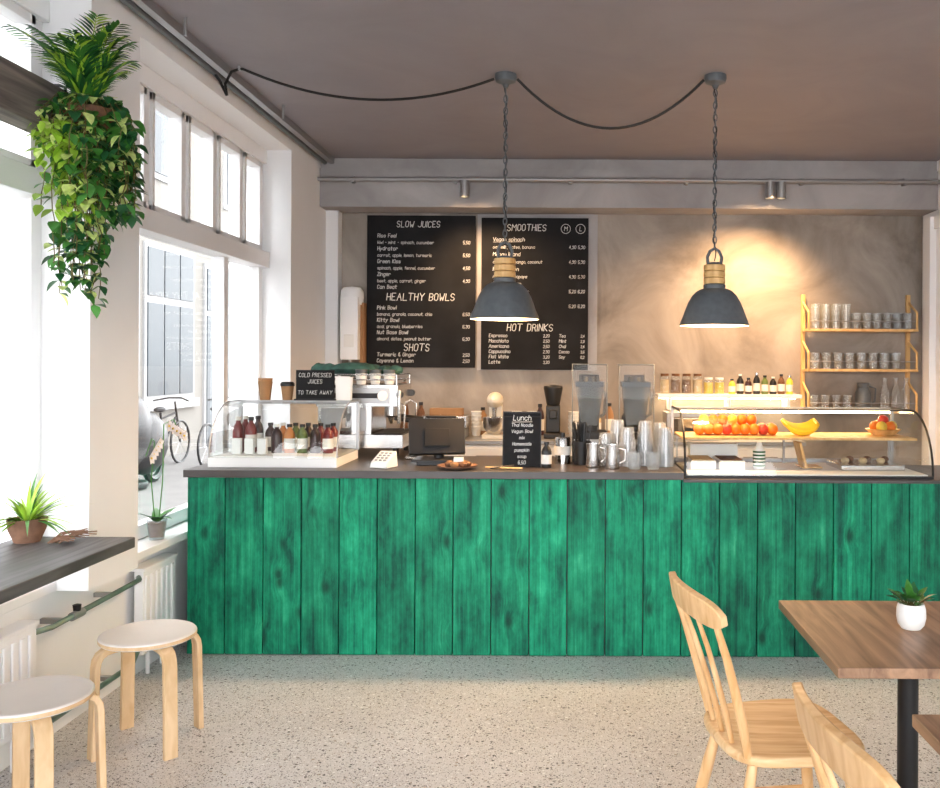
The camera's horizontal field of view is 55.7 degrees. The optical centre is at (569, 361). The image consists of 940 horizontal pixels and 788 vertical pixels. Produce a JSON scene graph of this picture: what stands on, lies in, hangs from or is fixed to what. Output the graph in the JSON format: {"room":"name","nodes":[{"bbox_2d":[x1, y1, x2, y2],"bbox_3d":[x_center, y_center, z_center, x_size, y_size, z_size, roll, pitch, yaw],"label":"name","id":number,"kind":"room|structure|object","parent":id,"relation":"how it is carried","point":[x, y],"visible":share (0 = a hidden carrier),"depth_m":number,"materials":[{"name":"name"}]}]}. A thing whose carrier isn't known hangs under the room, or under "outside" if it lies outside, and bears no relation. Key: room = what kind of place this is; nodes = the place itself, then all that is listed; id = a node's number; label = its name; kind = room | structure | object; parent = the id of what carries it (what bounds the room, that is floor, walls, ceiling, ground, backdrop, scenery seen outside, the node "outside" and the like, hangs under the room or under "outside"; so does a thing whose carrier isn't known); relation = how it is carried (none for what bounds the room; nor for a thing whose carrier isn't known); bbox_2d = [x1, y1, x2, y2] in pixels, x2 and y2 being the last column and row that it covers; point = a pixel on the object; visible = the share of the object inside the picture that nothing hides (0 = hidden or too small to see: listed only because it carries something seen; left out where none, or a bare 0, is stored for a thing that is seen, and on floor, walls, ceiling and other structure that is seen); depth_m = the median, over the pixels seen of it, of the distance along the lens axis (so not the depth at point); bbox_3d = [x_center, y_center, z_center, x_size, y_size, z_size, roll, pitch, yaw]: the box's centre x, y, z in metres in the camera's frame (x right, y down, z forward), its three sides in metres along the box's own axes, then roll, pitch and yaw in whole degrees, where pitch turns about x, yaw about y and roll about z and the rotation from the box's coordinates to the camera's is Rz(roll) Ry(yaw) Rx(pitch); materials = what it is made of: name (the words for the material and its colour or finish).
{"room":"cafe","nodes":[
{"label":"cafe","id":0,"kind":"room"},
{"bbox_2d":[0,0,140,590],"bbox_3d":[-2.183,-0.334,3.815,0.430,2.545,0.410,0,0,0],"label":"pier","id":1,"kind":"object","parent":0,"point":[89,397],"depth_m":3.61,"materials":[{"name":"white paint"}]},
{"bbox_2d":[0,538,187,771],"bbox_3d":[-2.272,1.239,2.100,0.270,0.598,10.200,0,0,0],"label":"wall","id":2,"kind":"structure","parent":0,"point":[70,648],"depth_m":3.86,"materials":[{"name":"white paint"}]},
{"bbox_2d":[0,0,53,516],"bbox_3d":[-2.188,-0.297,2.255,0.140,2.388,2.710,0,0,0],"label":"window","id":3,"kind":"structure","parent":2,"relation":"in","point":[19,175],"depth_m":3.54,"materials":[{"name":"white glass"}]},
{"bbox_2d":[0,581,55,615],"bbox_3d":[-2.245,0.918,2.255,0.280,0.040,2.710,0,0,0],"label":"window sill","id":4,"kind":"structure","parent":2,"relation":"attached to","point":[8,606],"depth_m":3.41,"materials":[{"name":"white paint"}]},
{"bbox_2d":[0,536,134,603],"bbox_3d":[-1.939,0.784,2.235,0.450,0.192,2.470,0,0,0],"label":"countertop","id":5,"kind":"structure","parent":4,"relation":"on","point":[24,568],"depth_m":3.09,"materials":[{"name":"grey wood"}]},
{"bbox_2d":[0,471,85,543],"bbox_3d":[-2.045,0.560,3.364,0.396,0.255,0.468,0,0,0],"label":"spider plant","id":6,"kind":"object","parent":5,"relation":"on","point":[29,525],"visible":1,"depth_m":3.34,"materials":[{"name":"green plant"}]},
{"bbox_2d":[47,528,96,543],"bbox_3d":[-1.905,0.660,3.368,0.158,0.049,0.123,0,0,0],"label":"twigs","id":7,"kind":"object","parent":5,"relation":"on","point":[74,533],"visible":0.99,"depth_m":3.34,"materials":[{"name":"brown wood"}]},
{"bbox_2d":[0,55,68,132],"bbox_3d":[-2.025,-0.971,2.255,0.120,0.180,2.690,0,0,0],"label":"wooden beam","id":8,"kind":"structure","parent":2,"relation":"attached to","point":[20,88],"depth_m":3.17,"materials":[{"name":"wood"}]},
{"bbox_2d":[0,11,148,318],"bbox_3d":[-1.870,-0.735,3.400,0.469,1.135,0.436,0,0,0],"label":"hanging plant","id":9,"kind":"object","parent":8,"relation":"hanging from","point":[93,154],"visible":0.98,"depth_m":3.33,"materials":[{"name":"green plant"}]},
{"bbox_2d":[36,575,141,722],"bbox_3d":[-2.084,1.217,3.824,0.101,0.426,0.850,0,0,0],"label":"pipes","id":10,"kind":"object","parent":2,"relation":"attached to","point":[78,611],"visible":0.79,"depth_m":3.73,"materials":[{"name":"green metal"}]},
{"bbox_2d":[138,519,187,560],"bbox_3d":[-2.210,0.918,5.110,0.350,0.040,2.180,0,0,0],"label":"window sill","id":11,"kind":"structure","parent":2,"relation":"attached to","point":[147,546],"depth_m":4.46,"materials":[{"name":"white paint"}]},
{"bbox_2d":[138,419,187,537],"bbox_3d":[-2.064,0.596,4.472,0.215,0.604,0.400,0,0,20],"label":"potted orchid","id":12,"kind":"object","parent":11,"relation":"on","point":[156,528],"visible":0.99,"depth_m":4.45,"materials":[{"name":"brown clay"},{"name":"petal"},{"name":"green leaf"}]},
{"bbox_2d":[138,62,269,539],"bbox_3d":[-2.188,-0.297,5.110,0.140,2.388,2.180,0,0,0],"label":"window","id":13,"kind":"structure","parent":2,"relation":"in","point":[174,226],"depth_m":5.31,"materials":[{"name":"white paint"}]},
{"bbox_2d":[140,18,291,149],"bbox_3d":[-2.177,-1.549,3.550,0.430,0.115,5.300,0,0,0],"label":"wall","id":14,"kind":"structure","parent":0,"point":[159,54],"depth_m":4.84,"materials":[{"name":"white paint"}]},
{"bbox_2d":[119,0,334,164],"bbox_3d":[-1.862,-1.562,3.710,0.156,0.085,6.420,0,0,0],"label":"pipe","id":15,"kind":"object","parent":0,"point":[149,11],"depth_m":4.69,"materials":[{"name":"grey metal"}]},
{"bbox_2d":[229,139,325,437],"bbox_3d":[-2.185,-0.034,6.700,0.430,3.145,1.000,0,0,0],"label":"wall","id":16,"kind":"structure","parent":0,"point":[294,220],"depth_m":6.20,"materials":[{"name":"white paint"}]},
{"bbox_2d":[0,641,939,787],"bbox_3d":[0.342,1.602,2.200,5.500,0.100,10.400,0,0,0],"label":"floor","id":17,"kind":"structure","parent":0,"point":[271,720],"depth_m":3.77,"materials":[{"name":"stone"}]},
{"bbox_2d":[0,620,38,772],"bbox_3d":[-2.093,1.268,2.800,0.083,0.542,1.208,0,0,0],"label":"radiator","id":18,"kind":"object","parent":17,"relation":"on","point":[17,639],"visible":0.59,"depth_m":3.28,"materials":[{"name":"white metal"}]},
{"bbox_2d":[0,675,106,787],"bbox_3d":[-1.767,1.316,2.890,0.368,0.450,0.368,0,0,0],"label":"stool","id":19,"kind":"object","parent":17,"relation":"on","point":[24,703],"visible":1,"depth_m":2.91,"materials":[{"name":"white wood"}]},
{"bbox_2d":[87,619,203,762],"bbox_3d":[-1.707,1.316,3.560,0.365,0.450,0.365,0,0,0],"label":"stool","id":20,"kind":"object","parent":17,"relation":"on","point":[159,636],"visible":1,"depth_m":3.46,"materials":[{"name":"white wood"}]},
{"bbox_2d":[130,553,177,673],"bbox_3d":[-2.093,1.268,4.425,0.083,0.542,0.358,0,0,0],"label":"radiator","id":21,"kind":"object","parent":17,"relation":"on","point":[154,596],"visible":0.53,"depth_m":4.38,"materials":[{"name":"white metal"}]},
{"bbox_2d":[183,448,939,656],"bbox_3d":[0.384,1.065,5.240,4.820,0.975,1.280,0,0,0],"label":"counter","id":22,"kind":"object","parent":17,"relation":"on","point":[353,557],"depth_m":4.63,"materials":[{"name":"green wood"}]},
{"bbox_2d":[208,399,359,467],"bbox_3d":[-1.597,0.394,4.960,0.706,0.343,0.480,0,0,0],"label":"glass display case","id":23,"kind":"object","parent":22,"relation":"on","point":[220,454],"visible":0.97,"depth_m":4.88,"materials":[{"name":"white glass"}]},
{"bbox_2d":[232,438,267,453],"bbox_3d":[-1.768,0.464,4.855,0.190,0.087,0.030,0,0,0],"label":"cartons","id":24,"kind":"object","parent":23,"relation":"in","point":[249,443],"visible":1,"depth_m":4.84,"materials":[{"name":"white paper"}]},
{"bbox_2d":[258,378,272,399],"bbox_3d":[-1.766,0.157,5.100,0.085,0.126,0.084,0,0,0],"label":"paper cups","id":25,"kind":"object","parent":23,"relation":"on","point":[264,384],"visible":1,"depth_m":5.07,"materials":[{"name":"brown paper"}]},
{"bbox_2d":[233,415,337,452],"bbox_3d":[-1.610,0.409,4.995,0.565,0.200,0.170,0,0,0],"label":"bottles","id":26,"kind":"object","parent":23,"relation":"in","point":[288,440],"visible":0.94,"depth_m":4.93,"materials":[{"name":"red"}]},
{"bbox_2d":[280,382,294,399],"bbox_3d":[-1.641,0.168,5.110,0.080,0.105,0.079,0,0,0],"label":"paper coffee cup","id":27,"kind":"object","parent":23,"relation":"on","point":[287,388],"visible":1,"depth_m":5.08,"materials":[{"name":"brown paper"}]},
{"bbox_2d":[294,370,335,400],"bbox_3d":[-1.471,0.134,5.100,0.240,0.175,0.060,0,0,0],"label":"sign","id":28,"kind":"object","parent":23,"relation":"on","point":[310,384],"visible":1,"depth_m":5.07,"materials":[{"name":"black metal"}]},
{"bbox_2d":[335,376,352,399],"bbox_3d":[-1.311,0.153,5.107,0.084,0.140,0.071,0,0,0],"label":"paper cup","id":29,"kind":"object","parent":23,"relation":"on","point":[344,384],"visible":1,"depth_m":5.08,"materials":[{"name":"white paper"}]},
{"bbox_2d":[316,370,423,455],"bbox_3d":[-1.226,0.306,5.484,0.592,0.520,0.472,0,0,0],"label":"espresso machine","id":30,"kind":"object","parent":22,"relation":"on","point":[379,401],"visible":0.77,"depth_m":5.28,"materials":[{"name":"white metal"}]},
{"bbox_2d":[311,362,402,376],"bbox_3d":[-1.344,0.052,5.545,0.580,0.100,0.209,0,0,0],"label":"crumpled cloth","id":31,"kind":"object","parent":30,"relation":"on","point":[342,368],"visible":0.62,"depth_m":5.50,"materials":[{"name":"green fabric"}]},
{"bbox_2d":[370,450,397,468],"bbox_3d":[-1.006,0.526,4.755,0.110,0.083,0.109,0,0,20],"label":"card reader","id":32,"kind":"object","parent":22,"relation":"on","point":[384,459],"visible":1,"depth_m":4.73,"materials":[{"name":"white plastic"}]},
{"bbox_2d":[405,455,428,459],"bbox_3d":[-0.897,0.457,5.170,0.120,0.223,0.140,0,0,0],"label":"box","id":33,"kind":"object","parent":22,"relation":"on","point":[408,457],"visible":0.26,"depth_m":5.10,"materials":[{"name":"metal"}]},
{"bbox_2d":[409,418,464,464],"bbox_3d":[-0.748,0.443,4.940,0.325,0.251,0.220,0,0,0],"label":"terminal","id":34,"kind":"object","parent":22,"relation":"on","point":[438,437],"visible":0.87,"depth_m":4.92,"materials":[{"name":"black plastic"}]},
{"bbox_2d":[437,457,477,469],"bbox_3d":[-0.603,0.541,4.720,0.216,0.058,0.216,0,0,0],"label":"plate","id":35,"kind":"object","parent":22,"relation":"on","point":[459,463],"visible":1,"depth_m":4.68,"materials":[{"name":"brown ceramic"}]},
{"bbox_2d":[485,465,522,468],"bbox_3d":[-0.353,0.561,4.710,0.202,0.018,0.067,0,0,0],"label":"pens","id":36,"kind":"object","parent":22,"relation":"on","point":[506,466],"visible":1,"depth_m":4.70,"materials":[{"name":"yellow wood"}]},
{"bbox_2d":[502,411,541,466],"bbox_3d":[-0.262,0.422,4.832,0.210,0.302,0.107,0,0,0],"label":"chalkboard","id":37,"kind":"object","parent":22,"relation":"on","point":[521,430],"visible":1,"depth_m":4.80,"materials":[{"name":"black metal"}]},
{"bbox_2d":[541,442,551,467],"bbox_3d":[-0.128,0.503,4.780,0.058,0.140,0.056,0,0,0],"label":"sauce bottle","id":38,"kind":"object","parent":22,"relation":"on","point":[546,453],"visible":1,"depth_m":4.76,"materials":[{"name":"black glass"}]},
{"bbox_2d":[554,432,570,463],"bbox_3d":[-0.043,0.487,4.980,0.094,0.174,0.093,0,0,0],"label":"bottle","id":39,"kind":"object","parent":22,"relation":"on","point":[562,448],"visible":1,"depth_m":4.94,"materials":[{"name":"silver metal"}]},
{"bbox_2d":[572,421,591,464],"bbox_3d":[0.068,0.453,4.950,0.112,0.244,0.098,0,0,0],"label":"holder","id":40,"kind":"object","parent":22,"relation":"on","point":[579,445],"visible":0.94,"depth_m":4.92,"materials":[{"name":"black metal"}]},
{"bbox_2d":[572,364,607,461],"bbox_3d":[0.114,0.293,5.162,0.208,0.564,0.255,0,0,0],"label":"blender","id":41,"kind":"object","parent":22,"relation":"on","point":[588,384],"visible":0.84,"depth_m":5.20,"materials":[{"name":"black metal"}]},
{"bbox_2d":[585,443,625,469],"bbox_3d":[0.186,0.510,4.764,0.224,0.130,0.086,0,0,31],"label":"jugs","id":42,"kind":"object","parent":22,"relation":"on","point":[593,459],"visible":1,"depth_m":4.74,"materials":[{"name":"grey metal"}]},
{"bbox_2d":[617,364,654,461],"bbox_3d":[0.384,0.294,5.162,0.208,0.564,0.255,0,0,0],"label":"blender","id":43,"kind":"object","parent":22,"relation":"on","point":[638,442],"visible":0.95,"depth_m":5.09,"materials":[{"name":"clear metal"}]},
{"bbox_2d":[671,406,933,478],"bbox_3d":[1.270,0.442,4.970,1.331,0.352,0.620,0,0,0],"label":"glass display case","id":44,"kind":"object","parent":22,"relation":"on","point":[785,468],"visible":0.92,"depth_m":4.95,"materials":[{"name":"clear glass"}]},
{"bbox_2d":[686,442,744,469],"bbox_3d":[0.822,0.535,5.030,0.310,0.120,0.340,0,0,0],"label":"trays","id":45,"kind":"object","parent":44,"relation":"in","point":[701,455],"visible":0.97,"depth_m":5.02,"materials":[{"name":"white paper"}]},
{"bbox_2d":[694,414,777,434],"bbox_3d":[0.951,0.359,5.060,0.490,0.116,0.143,0,0,0],"label":"oranges","id":46,"kind":"object","parent":44,"relation":"in","point":[717,425],"visible":1,"depth_m":5.01,"materials":[{"name":"orange food"}]},
{"bbox_2d":[753,442,764,468],"bbox_3d":[1.057,0.521,4.920,0.071,0.150,0.071,0,0,0],"label":"bottle","id":47,"kind":"object","parent":44,"relation":"in","point":[758,452],"visible":1,"depth_m":4.89,"materials":[{"name":"white ceramic"}]},
{"bbox_2d":[679,408,889,412],"bbox_3d":[1.274,0.289,5.235,1.250,0.025,0.030,0,0,0],"label":"strip light","id":48,"kind":"object","parent":44,"relation":"attached to","point":[717,411],"depth_m":5.22,"materials":[{"name":"beige"}]},
{"bbox_2d":[781,418,819,435],"bbox_3d":[1.322,0.371,5.043,0.202,0.095,0.169,0,0,0],"label":"banana bunch","id":49,"kind":"object","parent":44,"relation":"in","point":[809,427],"visible":1,"depth_m":4.98,"materials":[{"name":"yellow food"}]},
{"bbox_2d":[793,441,822,468],"bbox_3d":[1.350,0.524,5.000,0.134,0.145,0.140,0,0,0],"label":"serving board","id":50,"kind":"object","parent":44,"relation":"in","point":[802,463],"visible":1,"depth_m":4.96,"materials":[{"name":"brown wood"}]},
{"bbox_2d":[826,456,904,470],"bbox_3d":[1.672,0.568,5.000,0.350,0.063,0.300,0,0,0],"label":"cake tray","id":51,"kind":"object","parent":44,"relation":"in","point":[848,463],"visible":1,"depth_m":4.90,"materials":[{"name":"silver metal"}]},
{"bbox_2d":[865,415,901,435],"bbox_3d":[1.808,0.363,5.080,0.200,0.117,0.200,0,0,0],"label":"apple bowl","id":52,"kind":"object","parent":44,"relation":"in","point":[883,426],"visible":1,"depth_m":5.02,"materials":[{"name":"orange food"}]},
{"bbox_2d":[429,434,805,459],"bbox_3d":[-0.051,1.070,6.889,3.630,0.960,0.618,0,0,0],"label":"countertop","id":53,"kind":"structure","parent":17,"relation":"on","point":[474,445],"depth_m":6.61,"materials":[{"name":"white paint"}]},
{"bbox_2d":[400,380,408,427],"bbox_3d":[-1.282,0.352,6.800,0.080,0.460,0.079,0,0,0],"label":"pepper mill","id":54,"kind":"object","parent":53,"relation":"on","point":[404,381],"visible":0.23,"depth_m":6.78,"materials":[{"name":"silver metal"}]},
{"bbox_2d":[417,402,424,415],"bbox_3d":[-1.196,0.377,7.100,0.056,0.105,0.068,0,0,0],"label":"syrup bottles","id":55,"kind":"object","parent":53,"relation":"on","point":[421,411],"depth_m":7.08,"materials":[{"name":"brown glass"}]},
{"bbox_2d":[421,408,469,437],"bbox_3d":[-0.973,0.474,6.816,0.360,0.220,0.369,0,0,0],"label":"grill","id":56,"kind":"object","parent":53,"relation":"on","point":[433,412],"visible":0.44,"depth_m":6.90,"materials":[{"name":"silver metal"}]},
{"bbox_2d":[471,411,481,435],"label":"cups","id":57,"kind":"object","parent":53,"relation":"on","point":[476,422],"depth_m":6.95,"materials":[{"name":"white paper"}]},
{"bbox_2d":[480,407,486,434],"bbox_3d":[-0.694,0.474,7.100,0.047,0.217,0.068,0,0,0],"label":"syrup bottles","id":58,"kind":"object","parent":53,"relation":"on","point":[483,413],"depth_m":7.07,"materials":[{"name":"orange glass"}]},
{"bbox_2d":[481,392,502,438],"bbox_3d":[-0.582,0.409,6.835,0.180,0.354,0.330,0,0,0],"label":"stand mixer","id":59,"kind":"object","parent":53,"relation":"on","point":[493,424],"visible":0.88,"depth_m":6.71,"materials":[{"name":"beige metal"}]},
{"bbox_2d":[537,404,543,434],"bbox_3d":[-0.237,0.462,7.100,0.049,0.241,0.068,0,0,0],"label":"syrup bottles","id":60,"kind":"object","parent":53,"relation":"on","point":[539,405],"depth_m":7.08,"materials":[{"name":"glass"}]},
{"bbox_2d":[544,385,562,438],"bbox_3d":[-0.132,0.383,6.852,0.150,0.410,0.204,0,0,0],"label":"coffee grinder","id":61,"kind":"object","parent":53,"relation":"on","point":[553,393],"visible":0.94,"depth_m":6.83,"materials":[{"name":"black plastic"}]},
{"bbox_2d":[568,411,578,436],"label":"cups","id":62,"kind":"object","parent":53,"relation":"on","point":[575,413],"depth_m":6.95,"materials":[{"name":"white paper"}]},
{"bbox_2d":[599,403,613,435],"bbox_3d":[0.293,0.462,7.100,0.113,0.257,0.068,0,0,0],"label":"syrup bottles","id":63,"kind":"object","parent":53,"relation":"on","point":[610,432],"depth_m":7.08,"materials":[{"name":"orange glass"}]},
{"bbox_2d":[621,408,623,428],"bbox_3d":[0.422,0.454,7.100,0.017,0.161,0.068,0,0,0],"label":"syrup bottles","id":64,"kind":"object","parent":53,"relation":"on","point":[622,418],"depth_m":7.08,"materials":[{"name":"white plastic"}]},
{"bbox_2d":[663,411,717,438],"bbox_3d":[0.947,0.494,6.931,0.400,0.200,0.338,0,0,0],"label":"toaster oven","id":65,"kind":"object","parent":53,"relation":"on","point":[690,419],"visible":0.31,"depth_m":6.80,"materials":[{"name":"silver metal"}]},
{"bbox_2d":[669,571,864,787],"bbox_3d":[0.579,1.104,2.650,0.536,0.902,0.474,0,0,-10],"label":"spindle-back chair","id":66,"kind":"object","parent":17,"relation":"on","point":[768,733],"visible":0.85,"depth_m":2.59,"materials":[{"name":"brown wood"}]},
{"bbox_2d":[792,682,900,787],"bbox_3d":[0.721,1.105,1.655,0.554,0.902,0.493,0,0,0],"label":"spindle-back chair","id":67,"kind":"object","parent":17,"relation":"on","point":[830,749],"visible":1,"depth_m":1.57,"materials":[{"name":"brown wood"}]},
{"bbox_2d":[779,600,939,787],"bbox_3d":[1.013,1.180,2.640,0.622,0.750,0.660,0,0,0],"label":"cafe table","id":68,"kind":"object","parent":17,"relation":"on","point":[854,639],"visible":1,"depth_m":2.61,"materials":[{"name":"brown wood"}]},
{"bbox_2d":[887,579,935,630],"bbox_3d":[1.028,0.733,2.665,0.137,0.143,0.151,0,0,0],"label":"potted plant","id":69,"kind":"object","parent":68,"relation":"on","point":[910,612],"visible":1,"depth_m":2.63,"materials":[{"name":"green plant"}]},
{"bbox_2d":[912,714,939,754],"bbox_3d":[1.111,1.181,1.675,0.665,0.750,0.670,0,0,0],"label":"cafe table","id":70,"kind":"object","parent":17,"relation":"on","point":[927,726],"visible":1,"depth_m":1.95,"materials":[{"name":"brown wood"}]},
{"bbox_2d":[153,0,939,160],"bbox_3d":[0.359,-1.653,2.200,5.500,0.120,10.400,0,0,0],"label":"ceiling","id":71,"kind":"structure","parent":0,"point":[807,80],"depth_m":4.84,"materials":[{"name":"grey paint"}]},
{"bbox_2d":[214,65,704,129],"bbox_3d":[-0.592,-1.447,4.850,2.681,0.303,0.078,0,0,-3],"label":"cable","id":72,"kind":"object","parent":71,"relation":"hanging from","point":[224,87],"visible":1,"depth_m":4.86,"materials":[{"name":"black plastic"}]},
{"bbox_2d":[470,71,538,320],"bbox_3d":[-0.360,-0.917,4.890,0.384,1.360,0.384,0,0,0],"label":"pendant lamp","id":73,"kind":"object","parent":71,"relation":"hanging from","point":[503,299],"visible":1,"depth_m":4.82,"materials":[{"name":"grey metal"}]},
{"bbox_2d":[679,72,748,326],"bbox_3d":[0.805,-0.896,4.890,0.384,1.390,0.384,0,0,0],"label":"pendant lamp","id":74,"kind":"object","parent":71,"relation":"hanging from","point":[713,305],"visible":1,"depth_m":4.82,"materials":[{"name":"grey metal"}]},
{"bbox_2d":[341,213,922,464],"bbox_3d":[0.350,-0.021,7.300,5.500,3.145,0.200,0,0,0],"label":"wall","id":75,"kind":"structure","parent":0,"point":[650,267],"depth_m":7.20,"materials":[{"name":"paint"}]},
{"bbox_2d":[325,210,341,375],"bbox_3d":[-1.921,0.160,7.140,0.100,2.760,0.120,0,0,0],"label":"trim","id":76,"kind":"structure","parent":75,"relation":"attached to","point":[333,217],"depth_m":7.08,"materials":[{"name":"white paint"}]},
{"bbox_2d":[340,287,366,362],"bbox_3d":[-1.756,-0.017,7.095,0.192,1.185,0.200,0,0,0],"label":"water heater","id":77,"kind":"object","parent":75,"relation":"attached to","point":[353,309],"visible":0.82,"depth_m":7.00,"materials":[{"name":"white paint"}]},
{"bbox_2d":[367,215,475,367],"bbox_3d":[-1.212,-0.574,7.169,0.880,1.235,0.030,0,0,0],"label":"chalkboard","id":78,"kind":"object","parent":75,"relation":"attached to","point":[421,270],"visible":0.99,"depth_m":7.15,"materials":[{"name":"black"}]},
{"bbox_2d":[477,214,597,370],"bbox_3d":[-0.267,-0.569,7.192,0.980,1.275,0.014,0,0,0],"label":"panel","id":79,"kind":"object","parent":75,"relation":"attached to","point":[593,219],"visible":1,"depth_m":7.18,"materials":[{"name":"concrete"}]},
{"bbox_2d":[481,218,588,369],"bbox_3d":[-0.287,-0.554,7.168,0.870,1.235,0.033,0,0,0],"label":"chalkboard","id":80,"kind":"object","parent":79,"relation":"attached to","point":[550,254],"visible":0.77,"depth_m":7.15,"materials":[{"name":"black"}]},
{"bbox_2d":[320,158,937,215],"bbox_3d":[0.462,-1.400,7.050,4.850,0.385,0.300,0,0,0],"label":"beam","id":81,"kind":"structure","parent":75,"relation":"attached to","point":[342,196],"depth_m":6.90,"materials":[{"name":"paint"}]},
{"bbox_2d":[459,180,469,197],"bbox_3d":[-0.819,-1.349,6.826,0.088,0.150,0.148,0,0,0],"label":"wall spotlight","id":82,"kind":"object","parent":81,"relation":"attached to","point":[464,184],"visible":1,"depth_m":6.76,"materials":[{"name":"silver metal"}]},
{"bbox_2d":[317,176,939,185],"bbox_3d":[0.462,-1.413,6.866,4.850,0.050,0.067,0,0,0],"label":"conduit pipe","id":83,"kind":"object","parent":81,"relation":"attached to","point":[353,179],"visible":1,"depth_m":6.83,"materials":[{"name":"silver metal"}]},
{"bbox_2d":[765,181,785,198],"bbox_3d":[1.587,-1.337,6.826,0.160,0.150,0.148,0,0,0],"label":"wall spotlight","id":84,"kind":"object","parent":81,"relation":"attached to","point":[771,189],"visible":1,"depth_m":6.76,"materials":[{"name":"silver metal"}]},
{"bbox_2d":[655,393,801,409],"bbox_3d":[1.268,0.322,7.084,1.140,0.130,0.228,0,0,0],"label":"wall shelf","id":85,"kind":"object","parent":75,"relation":"attached to","point":[785,398],"visible":0.84,"depth_m":6.97,"materials":[{"name":"white paint"}]},
{"bbox_2d":[660,374,723,392],"bbox_3d":[0.979,0.174,7.060,0.518,0.160,0.078,0,0,0],"label":"jars","id":86,"kind":"object","parent":85,"relation":"on","point":[664,384],"visible":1,"depth_m":7.03,"materials":[{"name":"clear glass"}]},
{"bbox_2d":[728,373,792,393],"bbox_3d":[1.530,0.172,7.060,0.520,0.170,0.056,0,0,0],"label":"condiment bottles","id":87,"kind":"object","parent":85,"relation":"on","point":[756,382],"visible":0.98,"depth_m":7.04,"materials":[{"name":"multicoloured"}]},
{"bbox_2d":[800,294,918,413],"bbox_3d":[2.328,-0.063,7.092,0.885,0.970,0.212,0,0,0],"label":"glass rack","id":88,"kind":"object","parent":75,"relation":"attached to","point":[907,330],"visible":0.95,"depth_m":7.01,"materials":[{"name":"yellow wood"}]},
{"bbox_2d":[855,383,875,406],"bbox_3d":[2.367,0.276,7.074,0.153,0.220,0.132,0,0,36],"label":"pitcher","id":89,"kind":"object","parent":88,"relation":"on","point":[863,393],"visible":0.76,"depth_m":7.04,"materials":[{"name":"grey"}]},
{"bbox_2d":[921,160,939,464],"bbox_3d":[2.990,-0.007,2.100,0.220,3.145,10.200,0,0,0],"label":"wall","id":90,"kind":"structure","parent":0,"point":[937,212],"depth_m":7.18,"materials":[{"name":"white paint"}]},
{"bbox_2d":[923,214,939,464],"bbox_3d":[2.838,0.215,6.390,0.078,2.700,1.180,0,0,0],"label":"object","id":91,"kind":"structure","parent":90,"relation":"in","point":[931,310],"depth_m":6.86,"materials":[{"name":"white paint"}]},
{"label":"outside","id":92,"kind":"structure","parent":0,"visible":0},
{"bbox_2d":[138,447,207,520],"bbox_3d":[-5.009,1.744,15.000,70.000,0.200,90.000,0,0,0],"label":"ground","id":93,"kind":"structure","parent":92,"point":[175,486],"depth_m":11.60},
{"bbox_2d":[138,396,167,489],"bbox_3d":[-5.705,0.942,11.500,0.540,1.403,1.627,0,0,0],"label":"scooter","id":94,"kind":"object","parent":93,"relation":"on","point":[150,425],"visible":0.27,"depth_m":11.53,"materials":[{"name":"black plastic"}]},
{"bbox_2d":[153,397,189,462],"bbox_3d":[-6.356,1.108,13.825,0.578,1.091,1.765,0,0,0],"label":"bicycle","id":95,"kind":"object","parent":93,"relation":"on","point":[157,409],"visible":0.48,"depth_m":14.15,"materials":[{"name":"black metal"}]},
{"bbox_2d":[139,110,229,455],"bbox_3d":[-7.232,-3.428,17.000,0.700,10.120,34.000,0,0,0],"label":"facade","id":96,"kind":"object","parent":93,"relation":"on","point":[176,283],"visible":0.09,"depth_m":15.60,"materials":[{"name":"grey"}]},
{"bbox_2d":[197,396,228,464],"bbox_3d":[-5.606,1.112,14.125,0.578,1.091,1.765,0,0,0],"label":"bicycle","id":97,"kind":"object","parent":93,"relation":"on","point":[211,408],"visible":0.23,"depth_m":13.40,"materials":[{"name":"black metal"}]}
]}

